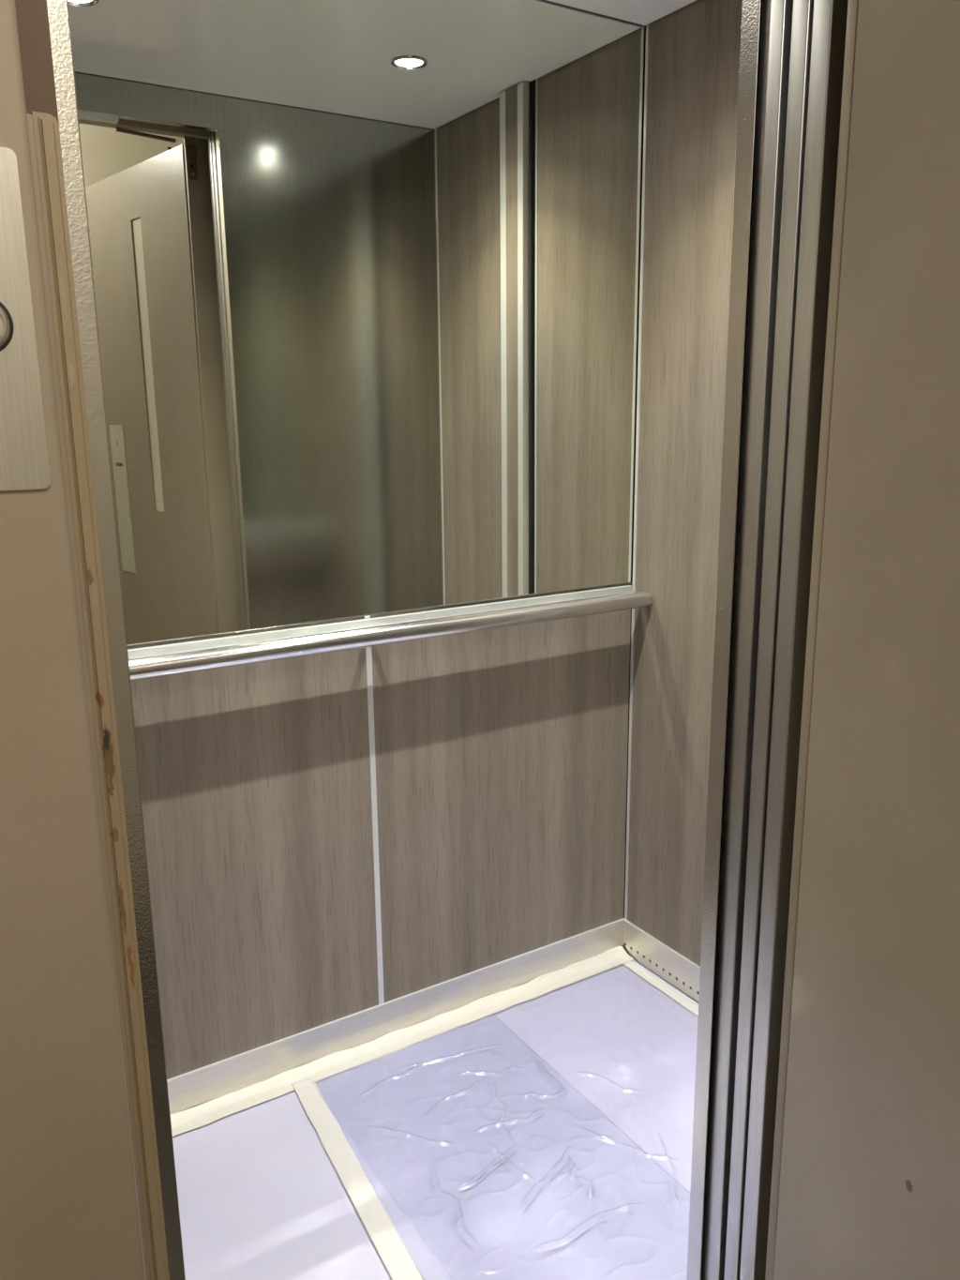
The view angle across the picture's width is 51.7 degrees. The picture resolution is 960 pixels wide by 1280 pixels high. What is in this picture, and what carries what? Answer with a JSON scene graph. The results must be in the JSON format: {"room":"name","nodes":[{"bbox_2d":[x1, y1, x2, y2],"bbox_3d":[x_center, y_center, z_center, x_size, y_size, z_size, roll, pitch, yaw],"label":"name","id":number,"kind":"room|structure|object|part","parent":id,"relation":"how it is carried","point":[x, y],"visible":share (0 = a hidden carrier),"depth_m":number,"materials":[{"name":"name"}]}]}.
{"room":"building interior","nodes":[
{"label":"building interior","id":0,"kind":"room"},
{"bbox_2d":[127,582,632,1079],"bbox_3d":[-0.232,-0.183,1.929,1.354,2.160,0.042,-9,15,-31],"label":"wall","id":1,"kind":"structure","parent":0,"point":[329,836],"depth_m":2.04,"materials":[{"name":"brown"}]},
{"bbox_3d":[-0.509,0.410,1.867,0.671,0.853,0.012,-9,15,-31],"label":"laminate panel","id":2,"kind":"part","parent":1,"relation":"part of","materials":[{"name":"beige laminate"}]},
{"bbox_2d":[67,0,644,659],"bbox_3d":[-0.227,-0.606,1.816,1.349,1.190,0.024,-9,15,-31],"label":"wall mirror","id":3,"kind":"object","parent":1,"relation":"attached to","point":[365,273],"visible":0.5,"depth_m":1.82,"materials":[{"name":"clear glass"}]},
{"bbox_2d":[128,590,652,681],"bbox_3d":[-0.197,-0.012,1.920,1.340,0.039,0.077,-9,15,-31],"label":"handrail","id":4,"kind":"object","parent":1,"relation":"attached to","point":[226,656],"visible":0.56,"depth_m":1.88,"materials":[{"name":"metal"}]},
{"bbox_2d":[166,918,623,1114],"bbox_3d":[-0.213,0.828,2.147,1.352,0.092,0.017,-9,15,-31],"label":"baseboard","id":5,"kind":"structure","parent":1,"relation":"attached to","point":[187,1091],"depth_m":2.13,"materials":[{"name":"silver metal"}]},
{"bbox_3d":[0.068,0.323,2.220,0.671,0.853,0.012,-9,15,-31],"label":"laminate panel","id":6,"kind":"part","parent":1,"relation":"part of","materials":[{"name":"beige laminate"}]},
{"bbox_2d":[46,0,762,1279],"bbox_3d":[0.249,-0.013,1.185,1.354,2.150,0.027,-9,15,-31],"label":"door frame","id":7,"kind":"structure","parent":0,"point":[58,13],"depth_m":0.95,"materials":[{"name":"silver metal"}]},
{"bbox_3d":[0.563,-0.062,1.383,0.604,2.150,0.013,-9,15,-31],"label":"steel panel","id":8,"kind":"part","parent":7,"relation":"part of","materials":[{"name":"silver metal"}]},
{"bbox_2d":[701,0,793,1279],"bbox_3d":[0.598,-0.004,1.382,0.662,2.024,0.032,-9,15,-31],"label":"door","id":9,"kind":"structure","parent":7,"relation":"in","point":[776,15],"depth_m":1.19,"materials":[{"name":"metal"}]},
{"bbox_2d":[723,0,813,1279],"bbox_3d":[0.618,0.003,1.351,0.662,2.024,0.022,-9,15,-31],"label":"door","id":10,"kind":"structure","parent":7,"relation":"in","point":[802,25],"depth_m":1.16,"materials":[{"name":"metal"}]},
{"bbox_2d":[739,0,848,1279],"bbox_3d":[0.633,0.009,1.328,0.662,2.024,0.024,-9,15,-31],"label":"door","id":11,"kind":"structure","parent":7,"relation":"in","point":[829,29],"depth_m":1.13,"materials":[{"name":"metal"}]},
{"bbox_2d":[546,0,696,25],"bbox_3d":[0.000,-1.096,1.326,1.342,0.004,0.860,-9,15,-31],"label":"ceiling","id":12,"kind":"structure","parent":0,"point":[644,12],"depth_m":1.94,"materials":[{"name":"white paint"}]},
{"bbox_2d":[624,0,742,966],"bbox_3d":[0.602,-0.188,1.911,0.041,2.160,0.904,-9,15,-31],"label":"wall","id":13,"kind":"structure","parent":0,"point":[692,52],"depth_m":2.11,"materials":[{"name":"brown laminate"}]},
{"bbox_2d":[622,918,700,1003],"bbox_3d":[0.597,0.822,2.136,0.017,0.092,0.872,-9,15,-31],"label":"baseboard","id":14,"kind":"structure","parent":13,"relation":"attached to","point":[673,968],"depth_m":2.37,"materials":[{"name":"silver metal"}]},
{"bbox_3d":[0.064,0.992,1.733,1.354,0.050,1.032,-9,15,-31],"label":"floor","id":15,"kind":"structure","parent":0,"visible":0},
{"bbox_2d":[172,1090,423,1279],"bbox_3d":[-0.347,1.007,1.563,0.470,0.002,0.857,-9,15,-31],"label":"sheet","id":16,"kind":"object","parent":15,"relation":"on","point":[261,1196],"visible":0.63,"depth_m":1.71,"materials":[{"name":"white plastic"}]},
{"bbox_2d":[291,1077,423,1279],"bbox_3d":[-0.175,0.976,1.668,0.046,0.001,0.812,-7,14,-27],"label":"tape","id":17,"kind":"object","parent":16,"relation":"on","point":[392,1250],"visible":1,"depth_m":1.74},
{"bbox_2d":[315,1014,690,1279],"bbox_3d":[0.036,0.947,1.796,0.475,0.003,0.855,-9,15,-31],"label":"sheet","id":18,"kind":"object","parent":15,"relation":"on","point":[486,1229],"visible":0.99,"depth_m":1.78,"materials":[{"name":"plastic"}]},
{"bbox_2d":[170,946,633,1136],"bbox_3d":[-0.197,0.865,2.126,1.340,0.016,0.053,-9,15,-31],"label":"tape","id":19,"kind":"object","parent":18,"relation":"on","point":[280,1084],"visible":0.88,"depth_m":2.13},
{"bbox_2d":[362,1043,670,1244],"bbox_3d":[0.218,0.913,1.882,0.821,0.012,0.814,-9,15,-31],"label":"plastic film","id":20,"kind":"object","parent":18,"relation":"on","point":[502,1044],"visible":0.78,"depth_m":1.91,"materials":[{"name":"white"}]},
{"bbox_2d":[493,959,698,1192],"bbox_3d":[0.408,0.894,2.025,0.434,0.002,0.857,-9,15,-31],"label":"sheet","id":21,"kind":"object","parent":15,"relation":"on","point":[613,1024],"visible":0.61,"depth_m":2.11,"materials":[{"name":"white plastic"}]},
{"bbox_2d":[623,960,698,1016],"bbox_3d":[0.576,0.868,2.112,0.030,0.002,0.828,-9,15,-31],"label":"tape","id":22,"kind":"object","parent":21,"relation":"on","point":[647,976],"visible":0.3,"depth_m":2.34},
{"bbox_3d":[0.065,-0.170,0.824,4.120,2.620,0.050,-9,15,-31],"label":"wall","id":23,"kind":"structure","parent":0,"visible":0},
{"bbox_2d":[0,147,50,490],"bbox_3d":[-0.284,-0.180,0.563,0.057,0.190,0.007,-9,15,-31],"label":"plate","id":24,"kind":"object","parent":23,"relation":"attached to","point":[23,449],"visible":1,"depth_m":0.58,"materials":[{"name":"metal"}]},
{"bbox_2d":[0,0,858,1279],"bbox_3d":[0.048,-0.073,0.894,2.220,2.400,0.150,-9,15,-31],"label":"door frame","id":25,"kind":"structure","parent":23,"relation":"attached to","point":[81,1197],"depth_m":0.66,"materials":[{"name":"beige paint"}]},
{"bbox_3d":[-0.555,0.206,0.507,0.728,2.040,0.050,-9,15,-31],"label":"jamb panel","id":26,"kind":"part","parent":25,"relation":"part of","materials":[{"name":"beige paint"}]},
{"bbox_3d":[-0.336,0.018,0.740,0.108,2.300,0.030,-9,15,-31],"label":"shaft post","id":27,"kind":"part","parent":25,"relation":"part of","materials":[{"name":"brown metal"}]},
{"bbox_2d":[773,0,959,1279],"bbox_3d":[0.509,0.136,0.751,0.045,2.024,0.714,-6,14,-21],"label":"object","id":28,"kind":"structure","parent":23,"relation":"in","point":[869,1186],"depth_m":0.96,"materials":[{"name":"beige paint"}]}
]}

